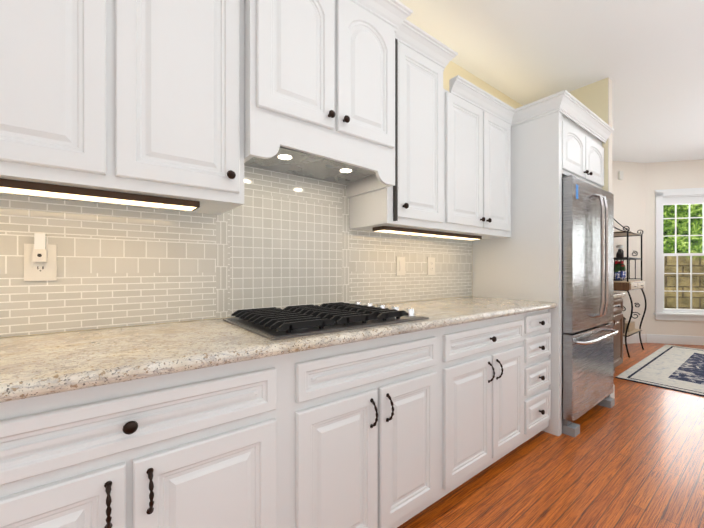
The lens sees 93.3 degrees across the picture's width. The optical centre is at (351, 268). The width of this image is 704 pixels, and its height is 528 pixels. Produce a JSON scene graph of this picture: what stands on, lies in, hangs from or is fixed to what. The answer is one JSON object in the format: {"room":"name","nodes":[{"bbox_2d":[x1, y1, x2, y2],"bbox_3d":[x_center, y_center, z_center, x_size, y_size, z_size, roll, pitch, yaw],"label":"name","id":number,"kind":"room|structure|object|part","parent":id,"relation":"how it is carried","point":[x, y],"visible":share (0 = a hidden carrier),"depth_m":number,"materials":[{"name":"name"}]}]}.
{"room":"kitchen","nodes":[
{"label":"kitchen","id":0,"kind":"room"},
{"bbox_2d":[0,61,522,337],"bbox_3d":[-0.948,-0.245,1.387,6.865,2.780,0.160,0,0,-38],"label":"wall","id":1,"kind":"structure","parent":0,"point":[451,70],"depth_m":2.71,"materials":[{"name":"beige paint"}]},
{"bbox_2d":[0,165,471,336],"bbox_3d":[-0.513,-0.143,1.619,3.836,0.743,0.001,0,0,-38],"label":"backsplash","id":2,"kind":"structure","parent":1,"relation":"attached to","point":[64,302],"depth_m":1.37,"materials":[{"name":"tile"}]},
{"bbox_2d":[24,233,56,280],"bbox_3d":[-1.085,-0.041,1.156,0.084,0.164,0.032,0,0,-38],"label":"electrical outlet","id":3,"kind":"object","parent":2,"relation":"attached to","point":[40,259],"visible":1,"depth_m":1.16,"materials":[{"name":"white plastic"}]},
{"bbox_2d":[0,232,471,273],"bbox_3d":[-0.513,-0.054,1.618,3.836,0.140,0.001,0,0,-38],"label":"backsplash band","id":4,"kind":"object","parent":2,"relation":"attached to","point":[85,254],"visible":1,"depth_m":1.36,"materials":[{"name":"tile"}]},
{"bbox_2d":[216,189,348,317],"bbox_3d":[-0.321,-0.124,1.765,0.770,0.703,0.001,0,0,-38],"label":"backsplash panel","id":5,"kind":"object","parent":2,"relation":"attached to","point":[285,252],"visible":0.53,"depth_m":1.73,"materials":[{"name":"tile"}]},
{"bbox_2d":[396,256,404,274],"bbox_3d":[0.333,-0.020,2.260,0.084,0.128,0.012,0,0,-38],"label":"light switch","id":6,"kind":"object","parent":2,"relation":"attached to","point":[400,265],"visible":1,"depth_m":2.25,"materials":[{"name":"white plastic"}]},
{"bbox_2d":[427,257,434,274],"bbox_3d":[0.586,-0.021,2.457,0.084,0.128,0.009,0,0,-38],"label":"electrical outlet","id":7,"kind":"object","parent":2,"relation":"attached to","point":[430,265],"visible":1,"depth_m":2.45,"materials":[{"name":"white plastic"}]},
{"bbox_2d":[0,0,613,436],"bbox_3d":[0.129,-0.080,1.657,4.700,2.449,0.722,0,0,-38],"label":"upper cabinet","id":8,"kind":"object","parent":1,"relation":"attached to","point":[194,106],"visible":0.98,"depth_m":1.33,"materials":[{"name":"white paint"}]},
{"bbox_2d":[244,146,375,183],"bbox_3d":[-0.202,-0.524,1.623,0.711,0.062,0.355,0,0,-38],"label":"hood insert","id":9,"kind":"object","parent":8,"relation":"attached to","point":[289,161],"visible":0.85,"depth_m":1.61,"materials":[{"name":"silver metal"}]},
{"bbox_2d":[397,343,703,527],"bbox_3d":[2.587,1.185,1.989,13.200,0.080,7.600,0,0,-38],"label":"floor","id":10,"kind":"structure","parent":0,"point":[633,457],"depth_m":1.84,"materials":[{"name":"brown wood"}]},
{"bbox_2d":[0,353,291,527],"bbox_3d":[-0.732,0.708,1.060,0.847,0.874,0.619,0,0,-38],"label":"base cabinet","id":11,"kind":"object","parent":10,"relation":"on","point":[208,447],"depth_m":0.86,"materials":[{"name":"white paint"}]},
{"bbox_2d":[292,326,447,527],"bbox_3d":[-0.082,0.708,1.561,0.794,0.874,0.619,0,0,-38],"label":"base cabinet","id":12,"kind":"object","parent":10,"relation":"on","point":[394,431],"depth_m":1.29,"materials":[{"name":"white paint"}]},
{"bbox_2d":[448,313,527,492],"bbox_3d":[0.561,0.708,2.055,0.828,0.874,0.619,0,0,-38],"label":"base cabinet","id":13,"kind":"object","parent":10,"relation":"on","point":[488,359],"depth_m":1.79,"materials":[{"name":"white paint"}]},
{"bbox_2d":[528,309,550,439],"bbox_3d":[1.041,0.707,2.425,0.385,0.874,0.619,0,0,-38],"label":"base cabinet","id":14,"kind":"object","parent":10,"relation":"on","point":[539,322],"depth_m":2.19,"materials":[{"name":"white paint"}]},
{"bbox_2d":[0,296,556,402],"bbox_3d":[-0.274,0.250,1.391,3.736,0.039,0.648,0,0,-38],"label":"countertop","id":15,"kind":"structure","parent":14,"relation":"on","point":[39,365],"depth_m":1.01,"materials":[{"name":"stone"}]},
{"bbox_2d":[223,301,428,339],"bbox_3d":[-0.111,0.206,1.505,0.765,0.046,0.525,0,0,-38],"label":"cooktop","id":16,"kind":"object","parent":15,"relation":"in","point":[272,323],"visible":1,"depth_m":1.34,"materials":[{"name":"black metal"}]},
{"bbox_2d":[562,175,618,436],"bbox_3d":[1.667,0.252,2.767,0.892,1.785,0.744,0,0,-38],"label":"fridge","id":17,"kind":"object","parent":10,"relation":"on","point":[589,331],"visible":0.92,"depth_m":2.41,"materials":[{"name":"silver metal"}]},
{"bbox_2d":[612,293,624,370],"bbox_3d":[2.457,0.706,3.546,1.057,0.875,0.541,0,0,-38],"label":"base cabinet","id":18,"kind":"object","parent":10,"relation":"on","point":[618,326],"depth_m":3.56,"materials":[{"name":"brown wood"}]},
{"bbox_3d":[2.449,0.286,3.556,1.057,0.035,0.514,0,0,-38],"label":"brown cabinet top","id":19,"kind":"part","parent":18,"relation":"part of","materials":[{"name":"beige stone"}]},
{"bbox_2d":[614,219,646,357],"bbox_3d":[3.744,0.181,4.624,0.740,1.929,0.409,0,0,-38],"label":"rack","id":20,"kind":"object","parent":10,"relation":"on","point":[628,285],"visible":0.52,"depth_m":4.41,"materials":[{"name":"black metal"}]},
{"bbox_2d":[614,260,625,280],"bbox_3d":[3.691,0.024,4.617,0.314,0.279,0.221,0,0,-38],"label":"flower pot","id":21,"kind":"object","parent":20,"relation":"on","point":[617,270],"visible":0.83,"depth_m":4.51,"materials":[{"name":"blue ceramic"}]},
{"bbox_2d":[616,245,623,256],"bbox_3d":[3.772,-0.248,4.679,0.090,0.190,0.090,0,0,-38],"label":"vase","id":22,"kind":"object","parent":20,"relation":"on","point":[619,247],"visible":0.69,"depth_m":4.65,"materials":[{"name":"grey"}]},
{"bbox_2d":[615,345,703,396],"bbox_3d":[4.674,1.139,3.046,2.502,0.008,3.030,0,0,-38],"label":"rug","id":23,"kind":"object","parent":10,"relation":"on","point":[676,368],"visible":0.95,"depth_m":3.71,"materials":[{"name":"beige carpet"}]},
{"bbox_2d":[398,0,703,162],"bbox_3d":[2.587,-1.675,1.987,13.200,0.080,7.600,0,0,-38],"label":"ceiling","id":24,"kind":"structure","parent":0,"point":[646,57],"depth_m":2.54,"materials":[{"name":"white paint"}]},
{"bbox_2d":[569,77,611,396],"bbox_3d":[2.020,-0.246,3.138,0.095,2.780,0.685,0,0,-38],"label":"wall","id":25,"kind":"structure","parent":0,"point":[596,98],"depth_m":2.87,"materials":[{"name":"beige paint"}]},
{"bbox_2d":[609,385,614,397],"bbox_3d":[2.028,1.077,3.136,0.114,0.135,0.699,0,0,-38],"label":"baseboard","id":26,"kind":"structure","parent":25,"relation":"attached to","point":[612,395],"depth_m":2.88,"materials":[{"name":"white"}]},
{"bbox_2d":[612,161,645,334],"bbox_3d":[4.207,-0.247,5.164,0.738,2.780,0.160,0,0,-11],"label":"wall","id":27,"kind":"structure","parent":0,"point":[629,190],"depth_m":5.10,"materials":[{"name":"beige paint"}]},
{"bbox_2d":[618,171,622,179],"bbox_3d":[4.074,-1.417,5.040,0.070,0.120,0.030,0,0,-11],"label":"smoke detector","id":28,"kind":"object","parent":27,"relation":"attached to","point":[620,175],"visible":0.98,"depth_m":5.03,"materials":[{"name":"white plastic"}]},
{"bbox_2d":[623,334,645,343],"bbox_3d":[4.229,1.075,5.080,0.640,0.135,0.014,0,0,-11],"label":"baseboard","id":29,"kind":"structure","parent":27,"relation":"attached to","point":[632,339],"depth_m":5.10,"materials":[{"name":"white wood"}]},
{"bbox_2d":[645,159,703,342],"bbox_3d":[5.875,-0.247,4.897,2.700,2.780,0.160,0,0,14],"label":"wall","id":30,"kind":"structure","parent":0,"point":[675,175],"depth_m":5.10,"materials":[{"name":"beige paint"}]},
{"bbox_2d":[647,334,703,344],"bbox_3d":[5.811,1.075,4.825,2.588,0.135,0.014,0,0,14],"label":"baseboard","id":31,"kind":"structure","parent":30,"relation":"attached to","point":[676,339],"depth_m":5.04,"materials":[{"name":"white wood"}]},
{"bbox_2d":[654,188,703,320],"bbox_3d":[5.156,-0.216,5.032,1.030,1.987,0.170,0,0,14],"label":"nook window","id":32,"kind":"structure","parent":30,"relation":"in","point":[676,197],"depth_m":5.08,"materials":[{"name":"white wood"}]},
{"label":"outside","id":33,"kind":"structure","parent":0,"visible":0},
{"bbox_2d":[663,204,703,308],"bbox_3d":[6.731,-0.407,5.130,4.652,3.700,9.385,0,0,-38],"label":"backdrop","id":34,"kind":"structure","parent":33,"point":[669,298],"depth_m":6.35,"materials":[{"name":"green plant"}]}
]}

